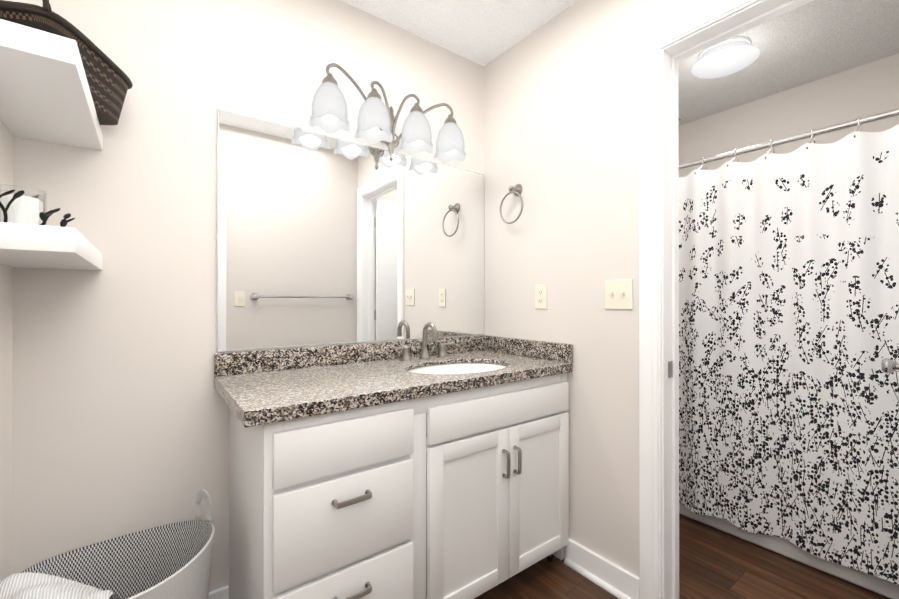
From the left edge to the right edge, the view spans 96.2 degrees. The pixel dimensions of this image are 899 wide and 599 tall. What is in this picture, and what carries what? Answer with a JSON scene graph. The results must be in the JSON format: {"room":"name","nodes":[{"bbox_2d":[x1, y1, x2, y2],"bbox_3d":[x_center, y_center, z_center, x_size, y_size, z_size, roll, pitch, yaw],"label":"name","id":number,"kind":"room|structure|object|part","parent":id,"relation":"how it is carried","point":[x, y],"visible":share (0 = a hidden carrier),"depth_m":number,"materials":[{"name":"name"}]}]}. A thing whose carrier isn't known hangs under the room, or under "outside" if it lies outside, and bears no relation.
{"room":"bathroom","nodes":[
{"label":"bathroom","id":0,"kind":"room"},
{"bbox_2d":[0,0,13,579],"bbox_3d":[-0.342,-0.075,-0.165,0.120,2.440,3.200,0,0,-37],"label":"wall","id":1,"kind":"structure","parent":0,"point":[6,271],"depth_m":1.10,"materials":[{"name":"white paint"}]},
{"bbox_2d":[0,222,101,269],"bbox_3d":[-0.998,-0.118,0.980,0.194,0.050,0.580,0,0,-37],"label":"shelf","id":2,"kind":"object","parent":1,"relation":"attached to","point":[35,246],"visible":1,"depth_m":0.80,"materials":[{"name":"white wood"}]},
{"bbox_2d":[0,184,74,226],"bbox_3d":[-0.954,-0.202,0.892,0.194,0.117,0.206,0,0,-37],"label":"candle holder","id":3,"kind":"object","parent":2,"relation":"on","point":[17,207],"visible":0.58,"depth_m":0.87,"materials":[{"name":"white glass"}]},
{"bbox_3d":[-0.953,-0.194,0.895,0.084,0.100,0.084,0,0,-37],"label":"glass","id":4,"kind":"part","parent":3,"relation":"part of","materials":[{"name":"glass"}]},
{"bbox_2d":[0,19,102,150],"bbox_3d":[-0.998,-0.494,0.981,0.194,0.050,0.580,0,0,-37],"label":"shelf","id":5,"kind":"object","parent":1,"relation":"attached to","point":[45,93],"visible":1,"depth_m":0.91,"materials":[{"name":"white wood"}]},
{"bbox_2d":[0,0,132,124],"bbox_3d":[-1.012,-0.631,1.072,0.164,0.223,0.372,0,0,-12],"label":"wicker basket","id":6,"kind":"object","parent":5,"relation":"on","point":[110,84],"visible":0.48,"depth_m":1.05,"materials":[{"name":"brown wicker"}]},
{"bbox_2d":[12,0,483,591],"bbox_3d":[0.103,-0.068,2.230,3.855,2.440,0.130,0,0,-37],"label":"wall","id":7,"kind":"structure","parent":0,"point":[120,416],"depth_m":1.44,"materials":[{"name":"white paint"}]},
{"bbox_2d":[208,585,228,598],"bbox_3d":[-0.997,1.103,1.319,0.488,0.116,0.032,0,0,-37],"label":"baseboard","id":8,"kind":"structure","parent":7,"relation":"attached to","point":[221,593],"depth_m":1.45,"materials":[{"name":"white wood"}]},
{"bbox_2d":[214,335,481,373],"bbox_3d":[-0.322,0.235,1.827,1.292,0.082,0.022,0,0,-37],"label":"backsplash","id":9,"kind":"structure","parent":7,"relation":"attached to","point":[242,362],"depth_m":1.69,"materials":[{"name":"stone"}]},
{"bbox_2d":[308,63,465,162],"bbox_3d":[-0.243,-0.774,1.778,0.747,0.320,0.204,0,0,-37],"label":"sconce","id":10,"kind":"object","parent":7,"relation":"attached to","point":[377,122],"visible":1,"depth_m":1.75,"materials":[{"name":"white glass"}]},
{"bbox_2d":[484,0,707,577],"bbox_3d":[0.774,-0.070,1.538,0.115,2.440,1.800,0,0,-37],"label":"wall","id":11,"kind":"structure","parent":0,"point":[561,118],"depth_m":1.72,"materials":[{"name":"white paint"}]},
{"bbox_2d":[499,184,522,223],"bbox_3d":[0.319,-0.476,2.003,0.060,0.205,0.160,0,0,-37],"label":"towel ring","id":12,"kind":"object","parent":11,"relation":"attached to","point":[516,189],"visible":1,"depth_m":2.00,"materials":[{"name":"silver metal"}]},
{"bbox_2d":[482,335,572,361],"bbox_3d":[0.361,0.235,1.973,0.021,0.082,0.560,0,0,-37],"label":"backsplash","id":13,"kind":"structure","parent":11,"relation":"attached to","point":[557,352],"depth_m":1.92,"materials":[{"name":"stone"}]},
{"bbox_2d":[535,284,546,308],"bbox_3d":[0.429,-0.014,1.898,0.008,0.115,0.070,0,0,-37],"label":"electrical outlet plate","id":14,"kind":"object","parent":11,"relation":"attached to","point":[540,296],"visible":1,"depth_m":1.89,"materials":[{"name":"beige plastic"}]},
{"bbox_2d":[564,538,639,598],"bbox_3d":[0.607,1.104,1.635,0.032,0.116,0.326,0,0,-37],"label":"baseboard","id":15,"kind":"structure","parent":11,"relation":"attached to","point":[617,581],"depth_m":1.62,"materials":[{"name":"white wood"}]},
{"bbox_2d":[605,279,632,308],"bbox_3d":[0.659,-0.020,1.581,0.016,0.115,0.116,0,0,-37],"label":"switch plate","id":16,"kind":"object","parent":11,"relation":"attached to","point":[618,294],"visible":1,"depth_m":1.58,"materials":[{"name":"beige plastic"}]},
{"bbox_2d":[639,0,813,598],"bbox_3d":[1.004,0.083,1.229,0.155,2.132,0.802,0,0,-37],"label":"door frame","id":17,"kind":"structure","parent":11,"relation":"attached to","point":[665,48],"depth_m":1.46,"materials":[{"name":"white wood"}]},
{"bbox_2d":[668,361,672,377],"bbox_3d":[0.806,0.255,1.472,0.028,0.060,0.003,0,0,-37],"label":"strike plate","id":18,"kind":"object","parent":17,"relation":"attached to","point":[670,369],"visible":1,"depth_m":1.47,"materials":[{"name":"silver metal"}]},
{"bbox_2d":[341,0,898,125],"bbox_3d":[1.032,-1.317,0.987,3.855,0.050,3.400,0,0,-37],"label":"ceiling","id":19,"kind":"structure","parent":0,"point":[812,41],"depth_m":1.98,"materials":[{"name":"white paint"}]},
{"bbox_2d":[679,114,685,120],"bbox_3d":[1.490,-1.279,2.879,0.260,0.013,0.260,0,0,-37],"label":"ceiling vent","id":20,"kind":"object","parent":19,"relation":"in","point":[681,117],"visible":0.1,"depth_m":2.84,"materials":[{"name":"white"}]},
{"bbox_2d":[691,36,759,78],"bbox_3d":[1.420,-1.237,2.085,0.294,0.102,0.294,0,0,-37],"label":"dome ceiling light","id":21,"kind":"object","parent":19,"relation":"attached to","point":[730,56],"visible":0.98,"depth_m":2.03,"materials":[{"name":"white glass"}]},
{"bbox_2d":[474,514,889,598],"bbox_3d":[1.002,1.173,1.019,4.055,0.050,3.500,0,0,-37],"label":"floor","id":22,"kind":"structure","parent":0,"point":[714,563],"depth_m":1.66,"materials":[{"name":"brown wood"}]},
{"bbox_2d":[0,489,214,598],"bbox_3d":[-0.870,0.866,1.042,0.460,0.561,0.371,0,0,-37],"label":"laundry hamper","id":23,"kind":"object","parent":22,"relation":"on","point":[171,561],"visible":1,"depth_m":1.16,"materials":[{"name":"fabric"}]},
{"bbox_2d":[0,572,117,598],"bbox_3d":[-0.907,0.748,0.914,0.249,0.222,0.209,0,0,-37],"label":"towel","id":24,"kind":"object","parent":23,"relation":"hanging from","point":[27,585],"depth_m":0.92,"materials":[{"name":"white fabric"}]},
{"bbox_2d":[229,370,572,598],"bbox_3d":[-0.128,0.732,1.607,1.242,0.835,0.604,0,0,-37],"label":"bathroom vanity","id":25,"kind":"object","parent":22,"relation":"on","point":[434,467],"depth_m":1.31,"materials":[{"name":"white wood"}]},
{"bbox_2d":[214,350,572,429],"bbox_3d":[-0.155,0.295,1.602,1.292,0.040,0.582,0,0,-37],"label":"countertop","id":26,"kind":"structure","parent":25,"relation":"on","point":[251,398],"depth_m":1.39,"materials":[{"name":"stone"}]},
{"bbox_2d":[394,322,454,360],"bbox_3d":[-0.095,0.190,1.864,0.336,0.171,0.124,0,0,-37],"label":"faucet","id":27,"kind":"object","parent":26,"relation":"on","point":[424,356],"depth_m":1.87,"materials":[{"name":"silver metal"}]},
{"bbox_2d":[409,363,506,373],"bbox_3d":[0.039,0.327,1.683,0.576,0.302,0.413,0,0,-37],"label":"sink","id":28,"kind":"object","parent":26,"relation":"in","point":[414,368],"depth_m":1.84,"materials":[{"name":"white ceramic"}]},
{"bbox_2d":[679,502,898,598],"bbox_3d":[1.679,0.909,2.272,0.867,0.488,1.694,0,0,-37],"label":"bathtub","id":29,"kind":"object","parent":22,"relation":"on","point":[791,550],"depth_m":1.75,"materials":[{"name":"white ceramic"}]},
{"bbox_2d":[679,108,898,584],"bbox_3d":[1.323,0.165,2.009,0.156,1.814,1.696,0,0,-37],"label":"shower curtain","id":30,"kind":"object","parent":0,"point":[788,340],"visible":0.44,"depth_m":1.73,"materials":[{"name":"white fabric"}]},
{"bbox_3d":[1.360,-0.718,2.039,0.048,0.048,1.696,0,0,-37],"label":"rod","id":31,"kind":"part","parent":30,"relation":"part of","materials":[{"name":"silver metal"}]},
{"bbox_2d":[679,53,898,177],"bbox_3d":[2.107,-0.067,2.531,0.120,2.440,1.800,0,0,-37],"label":"wall","id":32,"kind":"structure","parent":0,"point":[866,90],"depth_m":2.44,"materials":[{"name":"white paint"}]},
{"bbox_2d":[881,358,898,373],"bbox_3d":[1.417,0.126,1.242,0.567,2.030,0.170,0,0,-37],"label":"door knob","id":33,"kind":"object","parent":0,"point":[888,366],"depth_m":1.41,"materials":[{"name":"silver metal"}]}
]}

